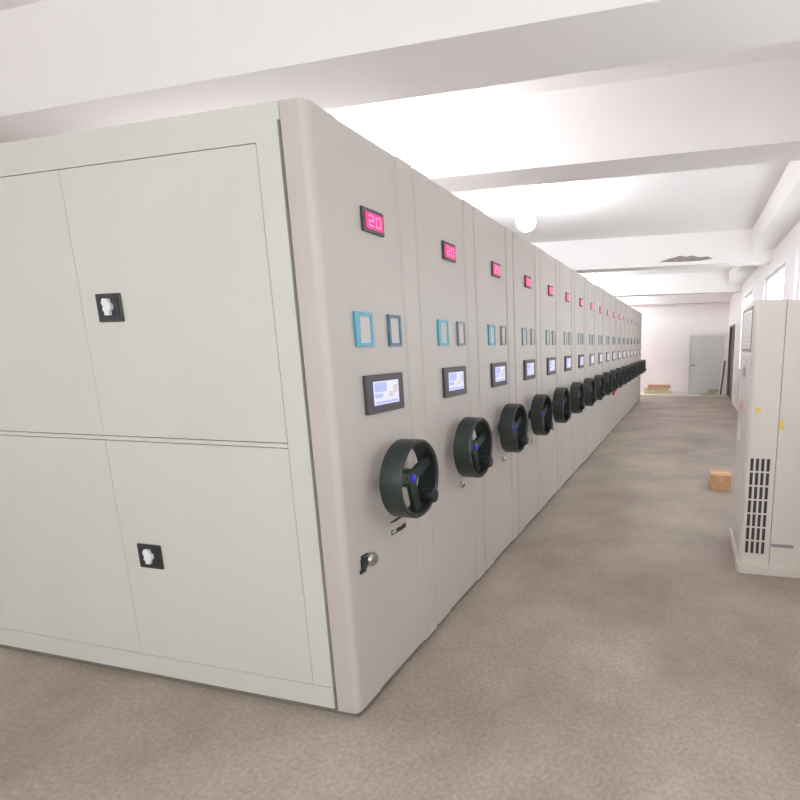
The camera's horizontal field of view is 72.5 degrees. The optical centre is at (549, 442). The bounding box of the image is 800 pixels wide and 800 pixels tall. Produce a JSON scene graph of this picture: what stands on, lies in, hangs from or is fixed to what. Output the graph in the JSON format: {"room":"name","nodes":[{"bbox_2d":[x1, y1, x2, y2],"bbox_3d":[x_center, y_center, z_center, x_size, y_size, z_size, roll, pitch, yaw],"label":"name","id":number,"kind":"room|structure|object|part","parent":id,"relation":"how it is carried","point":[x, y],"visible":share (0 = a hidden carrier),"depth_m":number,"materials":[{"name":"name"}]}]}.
{"room":"archive storage room","nodes":[
{"label":"archive storage room","id":0,"kind":"room"},
{"bbox_2d":[0,396,799,799],"bbox_3d":[-0.774,0.229,7.346,8.050,0.100,20.500,2,11,15],"label":"floor","id":1,"kind":"structure","parent":0,"point":[618,648],"depth_m":2.31,"materials":[{"name":"concrete"}]},
{"bbox_2d":[0,98,438,716],"bbox_3d":[-1.772,-0.103,2.547,2.524,2.350,0.733,2,11,15],"label":"tall cabinet","id":2,"kind":"object","parent":1,"relation":"on","point":[219,470],"visible":1,"depth_m":2.13,"materials":[{"name":"metal"}]},
{"bbox_3d":[-2.399,-0.575,2.272,0.971,1.060,0.021,2,11,15],"label":"panel door","id":3,"kind":"part","parent":2,"relation":"part of","materials":[{"name":"paint"}]},
{"bbox_3d":[-2.388,0.467,2.468,0.971,1.015,0.021,2,11,15],"label":"panel door","id":4,"kind":"part","parent":2,"relation":"part of","materials":[{"name":"paint"}]},
{"bbox_3d":[-1.472,-0.540,2.029,0.942,1.060,0.021,2,11,15],"label":"panel door","id":5,"kind":"part","parent":2,"relation":"part of","materials":[{"name":"paint"}]},
{"bbox_3d":[-1.461,0.502,2.225,0.942,1.015,0.021,2,11,15],"label":"panel door","id":6,"kind":"part","parent":2,"relation":"part of","materials":[{"name":"paint"}]},
{"bbox_3d":[-0.766,-0.078,2.292,0.100,2.328,0.712,2,11,15],"label":"panel","id":7,"kind":"part","parent":2,"relation":"part of","materials":[{"name":"paint"}]},
{"bbox_3d":[-0.721,-0.907,2.128,0.002,0.062,0.118,2,11,15],"label":"lit panel","id":8,"kind":"part","parent":2,"relation":"part of","materials":[{"name":"pink"}]},
{"bbox_2d":[411,167,492,626],"bbox_3d":[-1.591,-0.236,3.244,2.524,2.350,0.712,2,11,15],"label":"tall cabinet","id":9,"kind":"object","parent":1,"relation":"on","point":[461,440],"visible":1,"depth_m":2.89,"materials":[{"name":"metal"}]},
{"bbox_3d":[-0.542,-1.038,2.815,0.002,0.062,0.118,2,11,15],"label":"lit panel","id":10,"kind":"part","parent":9,"relation":"part of","materials":[{"name":"pink"}]},
{"bbox_2d":[472,206,528,572],"bbox_3d":[-1.407,-0.367,3.930,2.524,2.350,0.712,2,11,15],"label":"tall cabinet","id":11,"kind":"object","parent":1,"relation":"on","point":[507,419],"visible":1,"depth_m":3.59,"materials":[{"name":"metal"}]},
{"bbox_3d":[-0.358,-1.170,3.501,0.002,0.062,0.118,2,11,15],"label":"lit panel","id":12,"kind":"part","parent":11,"relation":"part of","materials":[{"name":"pink"}]},
{"bbox_2d":[512,231,553,535],"bbox_3d":[-1.221,-0.498,4.615,2.524,2.350,0.712,2,11,15],"label":"tall cabinet","id":13,"kind":"object","parent":1,"relation":"on","point":[525,255],"visible":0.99,"depth_m":4.29,"materials":[{"name":"metal"}]},
{"bbox_2d":[539,249,571,508],"bbox_3d":[-1.038,-0.630,5.301,2.524,2.350,0.712,2,11,15],"label":"tall cabinet","id":14,"kind":"object","parent":1,"relation":"on","point":[548,265],"visible":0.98,"depth_m":4.98,"materials":[{"name":"metal"}]},
{"bbox_3d":[-0.034,-0.602,5.036,0.100,2.328,0.712,2,11,15],"label":"panel","id":15,"kind":"part","parent":14,"relation":"part of","materials":[{"name":"paint"}]},
{"bbox_2d":[559,261,584,488],"bbox_3d":[-0.854,-0.761,5.987,2.524,2.350,0.712,2,11,15],"label":"tall cabinet","id":16,"kind":"object","parent":1,"relation":"on","point":[566,275],"visible":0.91,"depth_m":5.66,"materials":[{"name":"metal"}]},
{"bbox_3d":[0.150,-0.733,5.722,0.100,2.328,0.712,2,11,15],"label":"panel","id":17,"kind":"part","parent":16,"relation":"part of","materials":[{"name":"paint"}]},
{"bbox_2d":[574,271,595,472],"bbox_3d":[-0.667,-0.892,6.672,2.524,2.350,0.712,2,11,15],"label":"tall cabinet","id":18,"kind":"object","parent":1,"relation":"on","point":[580,282],"visible":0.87,"depth_m":6.34,"materials":[{"name":"metal"}]},
{"bbox_3d":[0.336,-0.864,6.407,0.100,2.328,0.712,2,11,15],"label":"panel","id":19,"kind":"part","parent":18,"relation":"part of","materials":[{"name":"paint"}]},
{"bbox_2d":[586,279,604,459],"bbox_3d":[-0.480,-1.023,7.357,2.524,2.350,0.712,2,11,15],"label":"tall cabinet","id":20,"kind":"object","parent":1,"relation":"on","point":[591,287],"visible":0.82,"depth_m":7.03,"materials":[{"name":"metal"}]},
{"bbox_3d":[0.524,-0.995,7.092,0.100,2.328,0.712,2,11,15],"label":"panel","id":21,"kind":"part","parent":20,"relation":"part of","materials":[{"name":"paint"}]},
{"bbox_2d":[595,285,612,449],"bbox_3d":[-0.296,-1.154,8.043,2.524,2.350,0.712,2,11,15],"label":"tall cabinet","id":22,"kind":"object","parent":1,"relation":"on","point":[600,305],"visible":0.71,"depth_m":7.73,"materials":[{"name":"metal"}]},
{"bbox_3d":[0.707,-1.127,7.778,0.100,2.328,0.712,2,11,15],"label":"panel","id":23,"kind":"part","parent":22,"relation":"part of","materials":[{"name":"paint"}]},
{"bbox_2d":[603,290,618,440],"bbox_3d":[-0.112,-1.285,8.728,2.524,2.350,0.712,2,11,15],"label":"tall cabinet","id":24,"kind":"object","parent":1,"relation":"on","point":[607,308],"visible":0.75,"depth_m":8.42,"materials":[{"name":"metal"}]},
{"bbox_3d":[0.892,-1.258,8.463,0.100,2.328,0.712,2,11,15],"label":"panel","id":25,"kind":"part","parent":24,"relation":"part of","materials":[{"name":"paint"}]},
{"bbox_2d":[609,294,623,433],"bbox_3d":[0.070,-1.416,9.415,2.524,2.350,0.712,2,11,15],"label":"tall cabinet","id":26,"kind":"object","parent":1,"relation":"on","point":[613,299],"visible":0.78,"depth_m":9.12,"materials":[{"name":"metal"}]},
{"bbox_3d":[1.073,-1.389,9.150,0.100,2.328,0.712,2,11,15],"label":"panel","id":27,"kind":"part","parent":26,"relation":"part of","materials":[{"name":"paint"}]},
{"bbox_2d":[615,298,627,426],"bbox_3d":[0.256,-1.547,10.100,2.524,2.350,0.712,2,11,15],"label":"tall cabinet","id":28,"kind":"object","parent":1,"relation":"on","point":[619,302],"visible":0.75,"depth_m":9.80,"materials":[{"name":"metal"}]},
{"bbox_3d":[1.259,-1.520,9.835,0.100,2.328,0.712,2,11,15],"label":"panel","id":29,"kind":"part","parent":28,"relation":"part of","materials":[{"name":"paint"}]},
{"bbox_2d":[620,301,631,420],"bbox_3d":[0.439,-1.678,10.786,2.524,2.350,0.712,2,11,15],"label":"tall cabinet","id":30,"kind":"object","parent":1,"relation":"on","point":[623,343],"visible":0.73,"depth_m":10.50,"materials":[{"name":"metal"}]},
{"bbox_3d":[1.442,-1.651,10.521,0.100,2.328,0.712,2,11,15],"label":"panel","id":31,"kind":"part","parent":30,"relation":"part of","materials":[{"name":"paint"}]},
{"bbox_2d":[624,304,635,416],"bbox_3d":[0.623,-1.809,11.472,2.524,2.350,0.712,2,11,15],"label":"tall cabinet","id":32,"kind":"object","parent":1,"relation":"on","point":[627,306],"visible":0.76,"depth_m":11.17,"materials":[{"name":"metal"}]},
{"bbox_3d":[1.626,-1.782,11.207,0.100,2.328,0.712,2,11,15],"label":"panel","id":33,"kind":"part","parent":32,"relation":"part of","materials":[{"name":"paint"}]},
{"bbox_2d":[628,306,638,411],"bbox_3d":[0.807,-1.940,12.157,2.524,2.350,0.712,2,11,15],"label":"tall cabinet","id":34,"kind":"object","parent":1,"relation":"on","point":[631,308],"visible":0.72,"depth_m":11.87,"materials":[{"name":"metal"}]},
{"bbox_3d":[1.810,-1.913,11.892,0.100,2.328,0.712,2,11,15],"label":"panel","id":35,"kind":"part","parent":34,"relation":"part of","materials":[{"name":"paint"}]},
{"bbox_2d":[632,309,641,407],"bbox_3d":[0.992,-2.072,12.843,2.524,2.350,0.712,2,11,15],"label":"tall cabinet","id":36,"kind":"object","parent":1,"relation":"on","point":[634,310],"visible":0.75,"depth_m":12.54,"materials":[{"name":"metal"}]},
{"bbox_3d":[1.995,-2.044,12.578,0.100,2.328,0.712,2,11,15],"label":"panel","id":37,"kind":"part","parent":36,"relation":"part of","materials":[{"name":"paint"}]},
{"bbox_2d":[634,311,643,405],"bbox_3d":[1.181,-2.203,13.527,2.524,2.350,0.712,2,11,15],"label":"tall cabinet","id":38,"kind":"object","parent":1,"relation":"on","point":[637,313],"visible":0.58,"depth_m":13.21,"materials":[{"name":"metal"}]},
{"bbox_3d":[2.184,-2.175,13.262,0.100,2.328,0.712,2,11,15],"label":"panel","id":39,"kind":"part","parent":38,"relation":"part of","materials":[{"name":"paint"}]},
{"bbox_2d":[638,312,645,400],"bbox_3d":[1.365,-2.334,14.213,2.524,2.350,0.712,2,11,15],"label":"tall cabinet","id":40,"kind":"object","parent":1,"relation":"on","point":[640,314],"visible":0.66,"depth_m":13.94,"materials":[{"name":"metal"}]},
{"bbox_3d":[2.368,-2.306,13.948,0.100,2.328,0.712,2,11,15],"label":"panel","id":41,"kind":"part","parent":40,"relation":"part of","materials":[{"name":"paint"}]},
{"bbox_2d":[710,470,730,490],"bbox_3d":[1.830,0.400,5.562,0.201,0.167,0.242,2,11,15],"label":"cardboard box","id":42,"kind":"object","parent":1,"relation":"on","point":[720,480],"visible":1,"depth_m":5.46,"materials":[{"name":"brown cardboard"}]},
{"bbox_2d":[729,299,799,577],"bbox_3d":[1.552,-0.061,3.653,0.415,1.785,0.770,2,11,15],"label":"air conditioner","id":43,"kind":"object","parent":1,"relation":"on","point":[764,532],"visible":1,"depth_m":3.35,"materials":[{"name":"plastic"}]},
{"bbox_3d":[1.357,-0.778,3.566,0.008,0.280,0.625,2,11,15],"label":"outlet frame","id":44,"kind":"part","parent":43,"relation":"part of","materials":[{"name":"white plastic"}]},
{"bbox_2d":[744,457,770,554],"bbox_3d":[1.368,0.420,3.416,0.132,0.660,0.008,2,11,15],"label":"grille","id":45,"kind":"object","parent":43,"relation":"attached to","point":[757,475],"depth_m":3.41,"materials":[{"name":"plastic"}]},
{"bbox_2d":[0,0,799,277],"bbox_3d":[-0.882,-2.992,6.760,7.900,0.150,20.500,2,11,15],"label":"ceiling","id":46,"kind":"structure","parent":0,"point":[725,198],"depth_m":5.65,"materials":[{"name":"paint"}]},
{"bbox_2d":[516,188,535,231],"bbox_3d":[-0.261,-2.481,5.532,0.210,0.415,0.210,2,11,15],"label":"ceiling lamp","id":47,"kind":"object","parent":46,"relation":"hanging from","point":[525,220],"visible":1,"depth_m":5.48,"materials":[{"name":"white glass"}]},
{"bbox_3d":[-0.262,-2.554,5.518,0.080,0.205,0.080,2,11,15],"label":"stem","id":48,"kind":"part","parent":47,"relation":"part of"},
{"bbox_3d":[-0.260,-2.380,5.551,0.210,0.210,0.210,2,11,15],"label":"globe","id":49,"kind":"part","parent":47,"relation":"part of","materials":[{"name":"white glass"}]},
{"bbox_2d":[589,273,596,284],"bbox_3d":[0.902,-3.546,11.123,0.210,0.415,0.210,2,11,15],"label":"ceiling lamp","id":50,"kind":"object","parent":46,"relation":"hanging from","point":[592,279],"visible":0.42,"depth_m":11.07,"materials":[{"name":"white glass"}]},
{"bbox_3d":[0.903,-3.445,11.142,0.210,0.210,0.210,2,11,15],"label":"globe","id":51,"kind":"part","parent":50,"relation":"part of","materials":[{"name":"white glass"}]},
{"bbox_2d":[631,303,729,391],"bbox_3d":[1.736,-3.218,16.727,7.600,3.150,0.150,2,11,15],"label":"wall","id":52,"kind":"structure","parent":0,"point":[664,327],"depth_m":16.11,"materials":[{"name":"paint"}]},
{"bbox_2d":[617,294,730,305],"bbox_3d":[1.644,-4.500,16.191,7.600,0.430,0.450,2,11,15],"label":"beam","id":53,"kind":"structure","parent":52,"relation":"attached to","point":[696,298],"depth_m":15.46,"materials":[{"name":"paint"}]},
{"bbox_2d":[640,392,727,396],"bbox_3d":[2.940,-1.520,16.043,4.800,0.040,1.150,2,11,15],"label":"trim","id":54,"kind":"structure","parent":52,"relation":"attached to","point":[674,394],"depth_m":15.35,"materials":[{"name":"stone"}]},
{"bbox_2d":[644,390,671,393],"bbox_3d":[3.307,-1.556,15.859,0.820,0.090,0.300,2,11,14],"label":"plank","id":55,"kind":"object","parent":54,"relation":"on","point":[669,391],"visible":0.89,"depth_m":15.72,"materials":[{"name":"yellow wood"}]},
{"bbox_2d":[644,387,668,390],"bbox_3d":[3.280,-1.655,15.900,0.740,0.090,0.260,3,11,16],"label":"plank","id":56,"kind":"object","parent":55,"relation":"on","point":[645,388],"visible":0.89,"depth_m":15.78,"materials":[{"name":"yellow wood"}]},
{"bbox_2d":[648,384,670,387],"bbox_3d":[3.334,-1.737,15.817,0.680,0.100,0.220,2,11,13],"label":"plank","id":57,"kind":"object","parent":56,"relation":"on","point":[649,385],"visible":1,"depth_m":15.74,"materials":[{"name":"red wood"}]},
{"bbox_2d":[700,389,718,394],"bbox_3d":[4.707,-1.505,15.289,0.500,0.170,0.180,1,11,6],"label":"scrap","id":58,"kind":"object","parent":54,"relation":"on","point":[709,391],"visible":1,"depth_m":15.22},
{"bbox_2d":[717,353,726,394],"bbox_3d":[5.069,-2.034,15.261,0.203,1.220,0.024,2,11,15],"label":"leaning board","id":59,"kind":"object","parent":54,"relation":"on","point":[724,357],"visible":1,"depth_m":15.26,"materials":[{"name":"paint"}]},
{"bbox_2d":[720,361,725,394],"bbox_3d":[5.070,-1.913,15.200,0.124,1.000,0.024,2,11,15],"label":"leaning board","id":60,"kind":"object","parent":54,"relation":"on","point":[724,361],"visible":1,"depth_m":15.19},
{"bbox_2d":[683,331,727,393],"bbox_3d":[4.633,-2.388,15.469,1.220,1.840,0.160,2,11,15],"label":"door","id":61,"kind":"structure","parent":52,"relation":"in","point":[703,365],"depth_m":15.44,"materials":[{"name":"paint"}]},
{"bbox_2d":[725,221,799,410],"bbox_3d":[2.901,-1.242,6.155,0.150,3.150,20.350,2,11,15],"label":"wall","id":62,"kind":"structure","parent":0,"point":[787,252],"depth_m":8.44,"materials":[{"name":"paint"}]},
{"bbox_2d":[0,0,799,143],"bbox_3d":[-2.016,-1.889,2.590,7.600,0.450,0.400,2,11,15],"label":"beam","id":63,"kind":"structure","parent":62,"relation":"attached to","point":[67,66],"depth_m":2.23,"materials":[{"name":"paint"}]},
{"bbox_2d":[340,57,799,192],"bbox_3d":[-1.630,-2.163,4.024,7.600,0.450,0.360,2,11,15],"label":"beam","id":64,"kind":"structure","parent":62,"relation":"attached to","point":[746,114],"depth_m":3.36,"materials":[{"name":"paint"}]},
{"bbox_2d":[531,229,772,273],"bbox_3d":[-0.395,-3.042,8.616,7.600,0.450,0.408,2,11,15],"label":"beam","id":65,"kind":"structure","parent":62,"relation":"attached to","point":[718,248],"depth_m":7.90,"materials":[{"name":"paint"}]},
{"bbox_2d":[587,271,741,296],"bbox_3d":[0.782,-3.877,12.988,7.600,0.450,0.400,2,11,15],"label":"beam","id":66,"kind":"structure","parent":62,"relation":"attached to","point":[707,282],"depth_m":12.27,"materials":[{"name":"paint"}]},
{"bbox_2d":[726,324,734,401],"bbox_3d":[5.046,-2.217,14.264,0.160,2.020,1.700,2,11,15],"label":"door","id":67,"kind":"structure","parent":62,"relation":"in","point":[732,327],"depth_m":14.86,"materials":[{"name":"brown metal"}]},
{"bbox_2d":[744,291,752,306],"bbox_3d":[4.183,-2.326,10.895,0.050,1.600,2.000,2,11,15],"label":"window","id":68,"kind":"structure","parent":62,"relation":"in","point":[749,295],"depth_m":10.81,"materials":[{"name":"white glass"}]},
{"bbox_2d":[720,160,799,296],"bbox_3d":[2.591,-2.596,5.664,0.300,0.300,19.750,2,11,15],"label":"beam","id":69,"kind":"structure","parent":62,"relation":"attached to","point":[781,213],"depth_m":5.85,"materials":[{"name":"paint"}]},
{"bbox_2d":[766,264,784,299],"bbox_3d":[3.289,-1.691,7.571,0.050,1.600,2.000,2,11,15],"label":"window","id":70,"kind":"structure","parent":62,"relation":"in","point":[777,274],"depth_m":7.47,"materials":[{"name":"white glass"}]},
{"bbox_2d":[797,272,799,299],"bbox_3d":[2.599,-1.200,5.007,0.050,1.600,2.000,2,11,15],"label":"window","id":71,"kind":"structure","parent":62,"relation":"in","point":[799,272],"depth_m":5.86,"materials":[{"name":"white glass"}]}
]}

